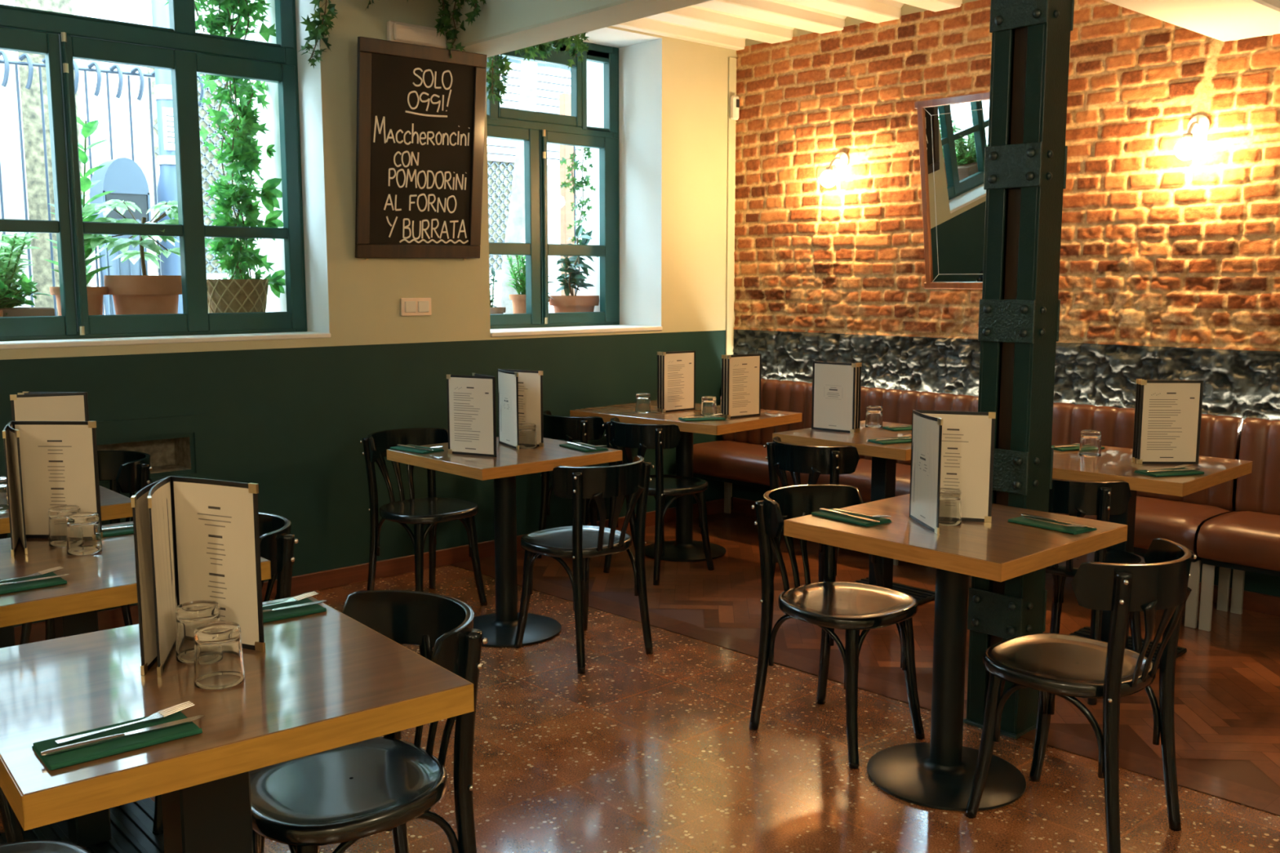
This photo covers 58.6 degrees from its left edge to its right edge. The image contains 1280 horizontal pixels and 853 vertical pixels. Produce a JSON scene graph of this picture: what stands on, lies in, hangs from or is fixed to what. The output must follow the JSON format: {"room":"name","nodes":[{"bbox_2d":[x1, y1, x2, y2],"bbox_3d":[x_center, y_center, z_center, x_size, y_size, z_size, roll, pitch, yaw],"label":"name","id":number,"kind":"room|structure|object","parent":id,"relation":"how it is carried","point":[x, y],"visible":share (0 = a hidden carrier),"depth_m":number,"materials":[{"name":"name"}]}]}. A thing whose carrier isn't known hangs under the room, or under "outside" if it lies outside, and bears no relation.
{"room":"restaurant","nodes":[
{"label":"restaurant","id":0,"kind":"room"},
{"bbox_2d":[103,275,182,315],"bbox_3d":[-2.237,-0.553,5.172,0.339,0.262,0.339,-6,10,-41],"label":"pot","id":1,"kind":"object","parent":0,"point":[131,294],"depth_m":5.04,"materials":[{"name":"ceramic"}]},
{"bbox_2d":[206,279,268,312],"bbox_3d":[-1.919,-0.577,5.430,0.297,0.250,0.303,-6,10,-41],"label":"pot","id":2,"kind":"object","parent":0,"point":[224,295],"depth_m":5.31,"materials":[{"name":"beige"}]},
{"bbox_2d":[0,0,737,626],"bbox_3d":[-2.604,-0.695,4.645,8.550,3.150,0.780,-6,10,-41],"label":"wall","id":3,"kind":"structure","parent":0,"point":[290,418],"depth_m":5.48,"materials":[{"name":"beige paint"}]},
{"bbox_2d":[0,232,55,316],"bbox_3d":[-2.693,-0.611,4.745,0.435,0.485,0.408,-6,10,-41],"label":"potted fern","id":4,"kind":"object","parent":3,"relation":"on","point":[11,296],"visible":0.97,"depth_m":4.74,"materials":[{"name":"green plant"}]},
{"bbox_2d":[43,116,115,315],"bbox_3d":[-2.452,-0.880,4.987,0.308,0.958,0.262,-6,10,-41],"label":"potted laurel","id":5,"kind":"object","parent":3,"relation":"on","point":[95,294],"visible":0.39,"depth_m":4.97,"materials":[{"name":"plant"}]},
{"bbox_2d":[49,286,107,315],"bbox_3d":[-2.465,-0.509,5.026,0.233,0.212,0.233,-6,10,-41],"label":"pot","id":6,"kind":"object","parent":5,"relation":"on","point":[95,294],"depth_m":4.97,"materials":[{"name":"ceramic"}]},
{"bbox_2d":[82,199,220,315],"bbox_3d":[-2.211,-0.720,5.124,0.683,0.606,0.577,-6,10,-41],"label":"potted aralia","id":7,"kind":"object","parent":3,"relation":"on","point":[144,294],"visible":0.64,"depth_m":5.05,"materials":[{"name":"plant"}]},
{"bbox_2d":[95,413,209,525],"bbox_3d":[-2.106,0.193,4.675,0.680,0.440,0.011,-6,10,-41],"label":"trim","id":8,"kind":"structure","parent":3,"relation":"attached to","point":[197,424],"depth_m":4.76,"materials":[{"name":"green paint"}]},
{"bbox_2d":[0,0,330,349],"bbox_3d":[-2.273,-1.174,4.545,2.050,1.695,0.291,-6,10,-41],"label":"window","id":9,"kind":"structure","parent":3,"relation":"in","point":[61,37],"depth_m":4.88,"materials":[{"name":"green paint"}]},
{"bbox_2d":[164,0,269,38],"bbox_3d":[-1.933,-1.916,5.243,0.451,0.440,0.239,-6,10,-41],"label":"ivy vine","id":10,"kind":"object","parent":3,"relation":"attached to","point":[211,26],"visible":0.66,"depth_m":5.20,"materials":[{"name":"green plant"}]},
{"bbox_2d":[197,0,285,312],"bbox_3d":[-1.894,-1.308,5.374,0.367,1.714,0.430,5,9,37],"label":"ivy","id":11,"kind":"object","parent":3,"relation":"on","point":[242,293],"visible":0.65,"depth_m":5.33,"materials":[{"name":"green plant"}]},
{"bbox_2d":[284,0,337,68],"bbox_3d":[-1.466,-1.846,5.016,0.367,0.516,0.243,-6,10,-41],"label":"ivy vine","id":12,"kind":"object","parent":3,"relation":"attached to","point":[314,33],"visible":1,"depth_m":5.04,"materials":[{"name":"green plant"}]},
{"bbox_2d":[13,497,731,645],"bbox_3d":[-2.476,0.828,4.416,8.180,0.085,0.016,-6,10,-41],"label":"baseboard","id":13,"kind":"structure","parent":3,"relation":"attached to","point":[110,619],"depth_m":5.44,"materials":[{"name":"wood"}]},
{"bbox_2d":[400,297,431,315],"bbox_3d":[-1.078,-0.578,5.501,0.166,0.086,0.016,-6,10,-41],"label":"light switch","id":14,"kind":"object","parent":3,"relation":"attached to","point":[409,306],"visible":1,"depth_m":5.50,"materials":[{"name":"beige plastic"}]},
{"bbox_2d":[386,20,445,48],"bbox_3d":[-1.039,-1.828,5.347,0.304,0.104,0.058,-6,10,-41],"label":"emergency light","id":15,"kind":"object","parent":3,"relation":"attached to","point":[401,32],"visible":0.86,"depth_m":5.31,"materials":[{"name":"beige plastic"}]},
{"bbox_2d":[355,36,487,260],"bbox_3d":[-1.023,-1.278,5.369,0.686,0.984,0.126,-6,10,-41],"label":"chalkboard","id":16,"kind":"object","parent":3,"relation":"attached to","point":[420,110],"visible":1,"depth_m":5.35,"materials":[{"name":"stone"}]},
{"bbox_2d":[488,268,506,314],"bbox_3d":[-0.842,-0.732,6.464,0.162,0.341,0.164,-6,10,-41],"label":"potted succulent","id":17,"kind":"object","parent":3,"relation":"on","point":[494,309],"visible":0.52,"depth_m":6.44,"materials":[{"name":"green plant"}]},
{"bbox_2d":[502,254,526,313],"bbox_3d":[-0.660,-0.812,6.610,0.281,0.463,0.220,-6,10,-41],"label":"potted fern","id":18,"kind":"object","parent":3,"relation":"on","point":[518,300],"visible":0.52,"depth_m":6.56,"materials":[{"name":"green plant"}]},
{"bbox_2d":[485,32,591,105],"bbox_3d":[-0.594,-1.910,6.036,0.262,0.479,0.865,6,9,39],"label":"ivy vine","id":19,"kind":"object","parent":3,"relation":"attached to","point":[543,49],"visible":0.44,"depth_m":6.04,"materials":[{"name":"green plant"}]},
{"bbox_2d":[548,224,599,312],"bbox_3d":[-0.400,-0.917,6.896,0.308,0.600,0.307,-1,7,-5],"label":"rubber plant","id":20,"kind":"object","parent":3,"relation":"on","point":[561,304],"visible":0.8,"depth_m":6.84,"materials":[{"name":"green plant"}]},
{"bbox_2d":[486,41,662,337],"bbox_3d":[-0.459,-1.337,6.262,1.195,1.635,0.438,-6,10,-41],"label":"window","id":21,"kind":"structure","parent":3,"relation":"in","point":[537,130],"depth_m":6.46,"materials":[{"name":"green paint"}]},
{"bbox_2d":[444,0,711,57],"bbox_3d":[1.548,-1.688,2.877,0.245,0.435,7.189,-6,10,-41],"label":"beam","id":22,"kind":"structure","parent":3,"relation":"attached to","point":[501,26],"depth_m":5.00,"materials":[{"name":"beige paint"}]},
{"bbox_2d":[434,0,486,58],"bbox_3d":[-0.774,-1.883,5.221,0.166,0.353,0.649,-6,10,-41],"label":"ivy vine","id":23,"kind":"object","parent":22,"relation":"hanging from","point":[445,20],"visible":0.99,"depth_m":5.32,"materials":[{"name":"green plant"}]},
{"bbox_2d":[558,146,596,268],"bbox_3d":[-0.376,-1.351,6.867,0.222,0.812,0.194,-6,10,-41],"label":"ivy vine","id":24,"kind":"object","parent":3,"relation":"attached to","point":[578,184],"visible":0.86,"depth_m":6.84,"materials":[{"name":"green plant"}]},
{"bbox_2d":[725,57,736,497],"bbox_3d":[0.549,-0.874,6.939,0.063,2.655,0.012,-6,10,-41],"label":"trim","id":25,"kind":"structure","parent":3,"relation":"attached to","point":[731,60],"depth_m":6.88,"materials":[{"name":"beige paint"}]},
{"bbox_2d":[509,294,526,313],"bbox_3d":[-0.671,-0.674,6.627,0.177,0.185,0.177,-6,10,-41],"label":"pot","id":26,"kind":"object","parent":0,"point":[518,301],"depth_m":6.56,"materials":[{"name":"ceramic"}]},
{"bbox_2d":[0,510,1279,852],"bbox_3d":[0.154,1.230,1.981,8.800,0.103,7.200,-6,10,-41],"label":"floor","id":27,"kind":"structure","parent":0,"point":[637,751],"depth_m":3.57,"materials":[{"name":"brown stone"}]},
{"bbox_2d":[0,786,24,843],"bbox_3d":[-1.690,0.721,2.604,0.481,0.762,0.429,-6,10,-41],"label":"bentwood chair","id":28,"kind":"object","parent":27,"relation":"on","point":[11,825],"visible":0.19,"depth_m":2.63,"materials":[{"name":"black paint"}]},
{"bbox_2d":[0,839,92,852],"bbox_3d":[-1.085,0.825,1.786,0.481,0.762,0.429,-6,9,-40],"label":"bentwood chair","id":29,"kind":"object","parent":27,"relation":"on","point":[46,846],"visible":1,"depth_m":1.99,"materials":[{"name":"black paint"}]},
{"bbox_2d":[0,485,133,648],"bbox_3d":[-2.022,0.599,3.583,0.680,0.750,0.680,-6,10,-41],"label":"cafe table","id":30,"kind":"object","parent":27,"relation":"on","point":[113,505],"visible":0.02,"depth_m":3.49,"materials":[{"name":"brown wood"}]},
{"bbox_2d":[0,475,8,511],"bbox_3d":[-1.906,0.199,3.379,0.081,0.095,0.081,-4,8,-31],"label":"tumbler","id":31,"kind":"object","parent":30,"relation":"on","point":[3,488],"visible":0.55,"depth_m":3.36,"materials":[{"name":"clear glass"}]},
{"bbox_2d":[9,391,88,421],"bbox_3d":[-1.928,0.047,3.720,0.219,0.311,0.112,1,7,4],"label":"menu","id":32,"kind":"object","parent":30,"relation":"on","point":[25,406],"visible":0.41,"depth_m":3.71,"materials":[{"name":"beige paper"}]},
{"bbox_2d":[19,450,152,644],"bbox_3d":[-2.096,0.500,4.335,0.481,0.762,0.429,-6,10,-41],"label":"bentwood chair","id":33,"kind":"object","parent":27,"relation":"on","point":[127,471],"visible":0.23,"depth_m":4.35,"materials":[{"name":"black paint"}]},
{"bbox_2d":[0,521,271,852],"bbox_3d":[-1.390,0.694,2.839,0.700,0.750,0.700,-6,10,-41],"label":"cafe table","id":34,"kind":"object","parent":27,"relation":"on","point":[105,579],"visible":0.33,"depth_m":2.78,"materials":[{"name":"brown wood"}]},
{"bbox_2d":[0,572,66,595],"bbox_3d":[-1.393,0.352,2.520,0.210,0.008,0.108,-6,10,-41],"label":"napkin","id":35,"kind":"object","parent":34,"relation":"on","point":[14,588],"visible":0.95,"depth_m":2.53,"materials":[{"name":"teal fabric"}]},
{"bbox_2d":[2,421,102,556],"bbox_3d":[-1.530,0.153,2.887,0.224,0.311,0.211,0,7,2],"label":"menu","id":36,"kind":"object","parent":34,"relation":"on","point":[49,464],"visible":0.88,"depth_m":2.98,"materials":[{"name":"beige paper"}]},
{"bbox_2d":[48,505,80,546],"bbox_3d":[-1.479,0.255,2.937,0.081,0.095,0.081,-1,7,-9],"label":"tumbler","id":37,"kind":"object","parent":34,"relation":"on","point":[57,522],"visible":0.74,"depth_m":2.90,"materials":[{"name":"clear glass"}]},
{"bbox_2d":[66,511,102,555],"bbox_3d":[-1.390,0.266,2.850,0.081,0.095,0.081,4,8,31],"label":"tumbler","id":38,"kind":"object","parent":34,"relation":"on","point":[83,535],"visible":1,"depth_m":2.82,"materials":[{"name":"clear glass"}]},
{"bbox_2d":[152,512,298,835],"bbox_3d":[-1.191,0.652,3.142,0.481,0.762,0.429,-6,10,-41],"label":"bentwood chair","id":39,"kind":"object","parent":27,"relation":"on","point":[277,540],"visible":0.2,"depth_m":3.08,"materials":[{"name":"black paint"}]},
{"bbox_2d":[0,596,474,852],"bbox_3d":[-0.767,0.796,2.033,0.681,0.750,0.707,-6,9,-38],"label":"cafe table","id":40,"kind":"object","parent":27,"relation":"on","point":[322,682],"visible":0.75,"depth_m":1.87,"materials":[{"name":"brown wood"}]},
{"bbox_2d":[31,711,202,770],"bbox_3d":[-0.768,0.459,1.681,0.210,0.008,0.108,-6,9,-40],"label":"napkin","id":41,"kind":"object","parent":40,"relation":"on","point":[133,742],"visible":0.86,"depth_m":1.66,"materials":[{"name":"teal fabric"}]},
{"bbox_2d":[40,715,204,755],"bbox_3d":[-0.752,0.451,1.672,0.226,0.007,0.016,-6,9,-38],"label":"knife","id":42,"kind":"object","parent":41,"relation":"on","point":[86,743],"visible":1,"depth_m":1.66,"materials":[{"name":"silver metal"}]},
{"bbox_2d":[54,701,194,744],"bbox_3d":[-0.768,0.443,1.707,0.196,0.010,0.025,-7,10,-42],"label":"fork","id":43,"kind":"object","parent":41,"relation":"on","point":[174,709],"visible":1,"depth_m":1.73,"materials":[{"name":"silver metal"}]},
{"bbox_2d":[130,475,265,676],"bbox_3d":[-0.826,0.257,2.064,0.215,0.311,0.206,-6,10,-41],"label":"menu","id":44,"kind":"object","parent":40,"relation":"on","point":[195,539],"visible":0.88,"depth_m":2.09,"materials":[{"name":"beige paper"}]},
{"bbox_2d":[175,600,220,663],"bbox_3d":[-0.794,0.368,2.053,0.081,0.095,0.081,-1,7,-8],"label":"tumbler","id":45,"kind":"object","parent":40,"relation":"on","point":[190,615],"visible":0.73,"depth_m":2.02,"materials":[{"name":"clear glass"}]},
{"bbox_2d":[193,621,244,689],"bbox_3d":[-0.711,0.384,1.924,0.081,0.095,0.081,3,8,21],"label":"tumbler","id":46,"kind":"object","parent":40,"relation":"on","point":[219,664],"visible":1,"depth_m":1.89,"materials":[{"name":"clear glass"}]},
{"bbox_2d":[262,598,326,622],"bbox_3d":[-0.756,0.378,2.313,0.210,0.008,0.108,-6,9,-38],"label":"napkin","id":47,"kind":"object","parent":40,"relation":"on","point":[279,615],"visible":0.49,"depth_m":2.32,"materials":[{"name":"teal fabric"}]},
{"bbox_2d":[249,590,488,852],"bbox_3d":[-0.564,0.759,2.301,0.481,0.762,0.429,-6,9,-39],"label":"bentwood chair","id":48,"kind":"object","parent":27,"relation":"on","point":[344,795],"visible":0.73,"depth_m":2.26,"materials":[{"name":"black paint"}]},
{"bbox_2d":[360,427,487,605],"bbox_3d":[-0.956,0.412,5.033,0.429,0.762,0.481,-7,10,-44],"label":"bentwood chair","id":49,"kind":"object","parent":27,"relation":"on","point":[431,510],"visible":0.87,"depth_m":5.03,"materials":[{"name":"black paint"}]},
{"bbox_2d":[386,436,622,647],"bbox_3d":[-0.546,0.465,4.633,0.681,0.750,0.663,-7,10,-43],"label":"cafe table","id":50,"kind":"object","parent":27,"relation":"on","point":[500,628],"visible":0.77,"depth_m":4.56,"materials":[{"name":"brown wood"}]},
{"bbox_2d":[390,444,444,453],"bbox_3d":[-0.894,0.091,4.572,0.210,0.008,0.108,6,9,40],"label":"napkin","id":51,"kind":"object","parent":50,"relation":"on","point":[398,448],"visible":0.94,"depth_m":4.54,"materials":[{"name":"teal"}]},
{"bbox_2d":[446,373,496,457],"bbox_3d":[-0.641,-0.044,4.434,0.123,0.311,0.210,-6,10,-41],"label":"menu","id":52,"kind":"object","parent":50,"relation":"on","point":[471,399],"visible":1,"depth_m":4.42,"materials":[{"name":"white paper"}]},
{"bbox_2d":[497,368,543,449],"bbox_3d":[-0.512,-0.076,4.683,0.125,0.311,0.220,-6,10,-41],"label":"menu","id":53,"kind":"object","parent":50,"relation":"on","point":[520,392],"visible":0.96,"depth_m":4.66,"materials":[{"name":"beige paper"}]},
{"bbox_2d":[518,423,537,448],"bbox_3d":[-0.460,0.038,4.640,0.081,0.095,0.081,-6,9,-39],"label":"tumbler","id":54,"kind":"object","parent":50,"relation":"on","point":[526,432],"visible":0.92,"depth_m":4.61,"materials":[{"name":"clear glass"}]},
{"bbox_2d":[559,442,608,452],"bbox_3d":[-0.229,0.084,4.625,0.108,0.008,0.210,-5,9,-34],"label":"napkin","id":55,"kind":"object","parent":50,"relation":"on","point":[567,445],"visible":0.84,"depth_m":4.58,"materials":[{"name":"teal"}]},
{"bbox_2d":[514,455,653,674],"bbox_3d":[-0.215,0.495,4.376,0.429,0.762,0.481,-6,10,-41],"label":"bentwood chair","id":56,"kind":"object","parent":27,"relation":"on","point":[578,542],"visible":1,"depth_m":4.24,"materials":[{"name":"black paint"}]},
{"bbox_2d":[537,410,635,558],"bbox_3d":[-0.274,0.302,5.865,0.481,0.762,0.429,-7,10,-44],"label":"bentwood chair","id":57,"kind":"object","parent":27,"relation":"on","point":[568,428],"visible":0.31,"depth_m":5.64,"materials":[{"name":"black paint"}]},
{"bbox_2d":[602,417,714,585],"bbox_3d":[0.087,0.340,5.570,0.429,0.762,0.481,7,10,44],"label":"bentwood chair","id":58,"kind":"object","parent":27,"relation":"on","point":[642,437],"visible":0.77,"depth_m":5.38,"materials":[{"name":"black paint"}]},
{"bbox_2d":[569,400,802,561],"bbox_3d":[0.233,0.292,5.981,0.979,0.746,0.709,6,10,42],"label":"cafe table","id":59,"kind":"object","parent":27,"relation":"on","point":[684,548],"visible":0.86,"depth_m":5.91,"materials":[{"name":"brown wood"}]},
{"bbox_2d":[635,392,650,413],"bbox_3d":[0.016,-0.123,5.910,0.081,0.095,0.081,5,9,35],"label":"tumbler","id":60,"kind":"object","parent":59,"relation":"on","point":[642,400],"visible":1,"depth_m":5.88,"materials":[{"name":"clear glass"}]},
{"bbox_2d":[657,351,695,412],"bbox_3d":[0.202,-0.235,5.937,0.226,0.311,0.056,-4,8,-26],"label":"menu","id":61,"kind":"object","parent":59,"relation":"on","point":[676,370],"visible":1,"depth_m":5.92,"materials":[{"name":"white paper"}]},
{"bbox_2d":[701,395,716,416],"bbox_3d":[0.348,-0.104,5.759,0.081,0.095,0.081,-1,7,-9],"label":"tumbler","id":62,"kind":"object","parent":59,"relation":"on","point":[708,404],"visible":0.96,"depth_m":5.73,"materials":[{"name":"clear glass"}]},
{"bbox_2d":[720,354,761,418],"bbox_3d":[0.517,-0.202,5.676,0.226,0.311,0.054,-3,8,-25],"label":"menu","id":63,"kind":"object","parent":59,"relation":"on","point":[740,373],"visible":0.98,"depth_m":5.66,"materials":[{"name":"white paper"}]},
{"bbox_2d":[763,436,884,586],"bbox_3d":[0.792,0.429,4.865,0.481,0.762,0.429,-7,10,-43],"label":"bentwood chair","id":64,"kind":"object","parent":27,"relation":"on","point":[814,460],"visible":0.33,"depth_m":4.65,"materials":[{"name":"black paint"}]},
{"bbox_2d":[748,484,924,768],"bbox_3d":[0.615,0.597,3.580,0.429,0.762,0.481,-6,10,-41],"label":"bentwood chair","id":65,"kind":"object","parent":27,"relation":"on","point":[830,604],"visible":0.96,"depth_m":3.56,"materials":[{"name":"black paint"}]},
{"bbox_2d":[772,420,935,604],"bbox_3d":[1.089,0.401,5.126,0.710,0.746,0.700,-7,10,-43],"label":"cafe table","id":66,"kind":"object","parent":27,"relation":"on","point":[884,456],"visible":0.3,"depth_m":5.06,"materials":[{"name":"brown wood"}]},
{"bbox_2d":[811,361,862,433],"bbox_3d":[0.888,-0.136,5.158,0.225,0.311,0.059,6,10,41],"label":"menu","id":67,"kind":"object","parent":66,"relation":"on","point":[836,386],"visible":1,"depth_m":5.13,"materials":[{"name":"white paper"}]},
{"bbox_2d":[865,405,882,427],"bbox_3d":[1.087,-0.045,5.298,0.081,0.095,0.081,2,7,14],"label":"tumbler","id":68,"kind":"object","parent":66,"relation":"on","point":[873,419],"visible":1,"depth_m":5.27,"materials":[{"name":"clear glass"}]},
{"bbox_2d":[783,493,1128,811],"bbox_3d":[0.882,0.641,3.252,0.659,0.750,0.684,-6,10,-42],"label":"cafe table","id":69,"kind":"object","parent":27,"relation":"on","point":[939,774],"visible":0.94,"depth_m":3.19,"materials":[{"name":"brown wood"}]},
{"bbox_2d":[811,507,891,527],"bbox_3d":[0.601,0.259,3.254,0.108,0.008,0.210,-6,9,-38],"label":"napkin","id":70,"kind":"object","parent":69,"relation":"on","point":[844,518],"visible":0.88,"depth_m":3.22,"materials":[{"name":"teal fabric"}]},
{"bbox_2d":[938,488,961,526],"bbox_3d":[0.857,0.223,3.187,0.081,0.095,0.081,-3,8,-19],"label":"tumbler","id":71,"kind":"object","parent":69,"relation":"on","point":[949,515],"visible":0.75,"depth_m":3.15,"materials":[{"name":"clear glass"}]},
{"bbox_2d":[909,409,995,533],"bbox_3d":[0.832,0.116,3.175,0.246,0.311,0.198,-6,10,-41],"label":"menu","id":72,"kind":"object","parent":69,"relation":"on","point":[955,450],"visible":0.98,"depth_m":3.19,"materials":[{"name":"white paper"}]},
{"bbox_2d":[1008,515,1097,534],"bbox_3d":[1.139,0.271,3.157,0.108,0.008,0.210,-5,9,-37],"label":"napkin","id":73,"kind":"object","parent":69,"relation":"on","point":[1020,520],"visible":0.8,"depth_m":3.13,"materials":[{"name":"teal fabric"}]},
{"bbox_2d":[693,378,1243,628],"bbox_3d":[1.389,0.263,5.806,0.486,0.848,2.939,-7,10,-43],"label":"bench","id":74,"kind":"object","parent":27,"relation":"on","point":[740,458],"visible":0.41,"depth_m":5.39,"materials":[{"name":"leather"}]},
{"bbox_2d":[693,440,1232,556],"bbox_3d":[1.379,0.302,5.801,0.458,0.160,2.939,-7,10,-43],"label":"seat cushion","id":75,"kind":"object","parent":74,"relation":"on","point":[1180,520],"depth_m":5.73,"materials":[{"name":"leather"}]},
{"bbox_2d":[963,0,1074,739],"bbox_3d":[1.174,-0.286,3.530,0.186,2.520,0.194,-7,10,-43],"label":"pillar","id":76,"kind":"structure","parent":27,"relation":"on","point":[1025,158],"depth_m":3.46,"materials":[{"name":"metal"}]},
{"bbox_2d":[964,537,1196,852],"bbox_3d":[1.149,0.675,2.964,0.429,0.762,0.481,-6,10,-41],"label":"bentwood chair","id":77,"kind":"object","parent":27,"relation":"on","point":[1068,667],"visible":1,"depth_m":2.86,"materials":[{"name":"black paint"}]},
{"bbox_2d":[1045,478,1145,705],"bbox_3d":[1.548,0.532,4.059,0.481,0.762,0.429,-7,10,-43],"label":"bentwood chair","id":78,"kind":"object","parent":27,"relation":"on","point":[1100,499],"visible":0.37,"depth_m":3.84,"materials":[{"name":"black paint"}]},
{"bbox_2d":[1052,443,1252,669],"bbox_3d":[1.824,0.500,4.347,0.684,0.746,0.683,-7,10,-44],"label":"cafe table","id":79,"kind":"object","parent":27,"relation":"on","point":[1114,464],"visible":0.38,"depth_m":4.17,"materials":[{"name":"brown wood"}]},
{"bbox_2d":[1079,430,1101,456],"bbox_3d":[1.752,0.064,4.437,0.081,0.095,0.081,4,8,27],"label":"tumbler","id":80,"kind":"object","parent":79,"relation":"on","point":[1090,440],"visible":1,"depth_m":4.41,"materials":[{"name":"clear glass"}]},
{"bbox_2d":[1131,378,1203,464],"bbox_3d":[1.955,-0.019,4.235,0.226,0.311,0.063,0,7,1],"label":"menu","id":81,"kind":"object","parent":79,"relation":"on","point":[1168,412],"visible":1,"depth_m":4.21,"materials":[{"name":"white paper"}]},
{"bbox_2d":[1133,467,1204,476],"bbox_3d":[1.864,0.161,4.020,0.210,0.008,0.108,-2,8,-18],"label":"napkin","id":82,"kind":"object","parent":79,"relation":"on","point":[1141,472],"visible":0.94,"depth_m":3.99,"materials":[{"name":"teal fabric"}]},
{"bbox_2d":[1196,417,1279,631],"bbox_3d":[3.096,0.491,4.017,0.486,0.848,2.003,-7,10,-43],"label":"bench","id":83,"kind":"object","parent":27,"relation":"on","point":[1246,539],"visible":0.99,"depth_m":4.65,"materials":[{"name":"leather"}]},
{"bbox_2d":[1196,511,1279,571],"bbox_3d":[3.085,0.529,4.013,0.458,0.160,2.003,-7,10,-43],"label":"seat cushion","id":84,"kind":"object","parent":83,"relation":"on","point":[1242,540],"depth_m":4.50,"materials":[{"name":"leather"}]},
{"bbox_2d":[611,0,962,50],"bbox_3d":[0.061,-1.727,1.521,8.550,0.315,7.200,-6,10,-41],"label":"ceiling","id":85,"kind":"structure","parent":0,"point":[725,24],"depth_m":6.04,"materials":[{"name":"beige paint"}]},
{"bbox_2d":[731,0,1279,596],"bbox_3d":[3.180,-0.671,4.451,0.394,3.150,7.350,-7,10,-43],"label":"wall","id":86,"kind":"structure","parent":0,"point":[1170,264],"depth_m":5.43,"materials":[{"name":"brick"}]},
{"bbox_2d":[819,151,848,187],"bbox_3d":[1.057,-1.409,6.252,0.169,0.200,0.094,-7,10,-43],"label":"wall lamp","id":87,"kind":"object","parent":86,"relation":"attached to","point":[828,179],"visible":1,"depth_m":6.22,"materials":[{"name":"white glass"}]},
{"bbox_2d":[914,91,990,288],"bbox_3d":[1.656,-1.147,5.605,0.163,0.938,0.652,-7,10,-43],"label":"wall mirror","id":88,"kind":"object","parent":86,"relation":"attached to","point":[953,131],"visible":0.49,"depth_m":5.70,"materials":[{"name":"clear mirror"}]},
{"bbox_2d":[732,497,1279,616],"bbox_3d":[3.043,0.811,4.543,0.022,0.082,7.160,-7,10,-43],"label":"baseboard","id":89,"kind":"structure","parent":86,"relation":"attached to","point":[1252,601],"depth_m":4.95,"materials":[{"name":"brown wood"}]},
{"bbox_2d":[1103,0,1279,41],"bbox_3d":[-0.461,-1.527,1.951,8.290,0.520,0.375,-6,10,-41],"label":"ceiling","id":90,"kind":"structure","parent":86,"relation":"attached to","point":[1224,20],"depth_m":4.36,"materials":[{"name":"beige paint"}]},
{"bbox_2d":[1174,115,1210,159],"bbox_3d":[2.360,-1.240,4.886,0.169,0.200,0.094,-7,10,-43],"label":"wall lamp","id":91,"kind":"object","parent":86,"relation":"attached to","point":[1187,148],"visible":1,"depth_m":4.86,"materials":[{"name":"white glass"}]},
{"label":"outside","id":92,"kind":"structure","parent":0,"visible":0},
{"bbox_3d":[-4.549,-0.643,8.987,23.000,0.250,8.220,-6,10,-41],"label":"pavement","id":93,"kind":"object","parent":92,"visible":0},
{"bbox_2d":[0,0,35,307],"bbox_3d":[-4.088,-2.117,6.116,1.270,3.400,0.400,-6,10,-41],"label":"column","id":94,"kind":"structure","parent":93,"relation":"on","point":[10,141],"depth_m":6.42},
{"bbox_2d":[14,0,90,315],"bbox_3d":[-3.867,-1.748,7.175,0.600,2.400,0.300,-6,10,-41],"label":"stone pillar","id":95,"kind":"structure","parent":93,"relation":"on","point":[31,98],"depth_m":7.10,"materials":[{"name":"white stone"}]},
{"bbox_2d":[0,50,204,315],"bbox_3d":[-3.356,-1.276,6.511,1.801,1.631,0.072,-6,10,-41],"label":"railing","id":96,"kind":"object","parent":93,"relation":"on","point":[5,60],"visible":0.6,"depth_m":6.58,"materials":[{"name":"grey metal"}]},
{"bbox_2d":[88,157,151,315],"bbox_3d":[-2.961,-0.991,6.533,0.264,1.060,0.264,-6,10,-41],"label":"litter bin","id":97,"kind":"object","parent":93,"relation":"on","point":[124,175],"visible":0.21,"depth_m":6.42,"materials":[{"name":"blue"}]},
{"bbox_2d":[88,157,151,222],"bbox_3d":[-2.961,-1.343,6.488,0.254,0.350,0.240,-6,10,-41],"label":"hood","id":98,"kind":"object","parent":97,"relation":"attached to","point":[124,175],"depth_m":6.40,"materials":[{"name":"blue"}]},
{"bbox_2d":[151,0,182,313],"bbox_3d":[-2.760,-2.282,6.618,0.170,3.600,0.170,-6,10,-41],"label":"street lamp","id":99,"kind":"object","parent":93,"relation":"on","point":[166,189],"visible":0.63,"depth_m":6.64,"materials":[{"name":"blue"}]},
{"bbox_2d":[73,0,569,315],"bbox_3d":[-5.371,-3.164,9.589,18.000,4.600,0.560,-6,10,-41],"label":"facade","id":100,"kind":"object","parent":93,"relation":"on","point":[500,174],"visible":0.03,"depth_m":10.33,"materials":[{"name":"stone"}]},
{"bbox_2d":[487,56,570,166],"bbox_3d":[-0.939,-3.611,13.156,2.405,1.186,0.150,-6,10,-41],"label":"roller shutter","id":101,"kind":"object","parent":100,"relation":"attached to","point":[551,82],"visible":0.16,"depth_m":12.97,"materials":[{"name":"grey"}]},
{"bbox_2d":[500,59,537,314],"bbox_3d":[-0.855,-2.364,8.061,0.346,3.403,0.154,-6,10,-41],"label":"tree","id":102,"kind":"object","parent":93,"relation":"on","point":[515,229],"visible":0.43,"depth_m":8.09,"materials":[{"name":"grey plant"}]},
{"bbox_2d":[559,93,576,295],"bbox_3d":[-0.482,-1.431,7.772,0.115,1.620,0.060,-6,10,-41],"label":"wooden post","id":103,"kind":"object","parent":93,"relation":"on","point":[566,216],"visible":0.33,"depth_m":7.72,"materials":[{"name":"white wood"}]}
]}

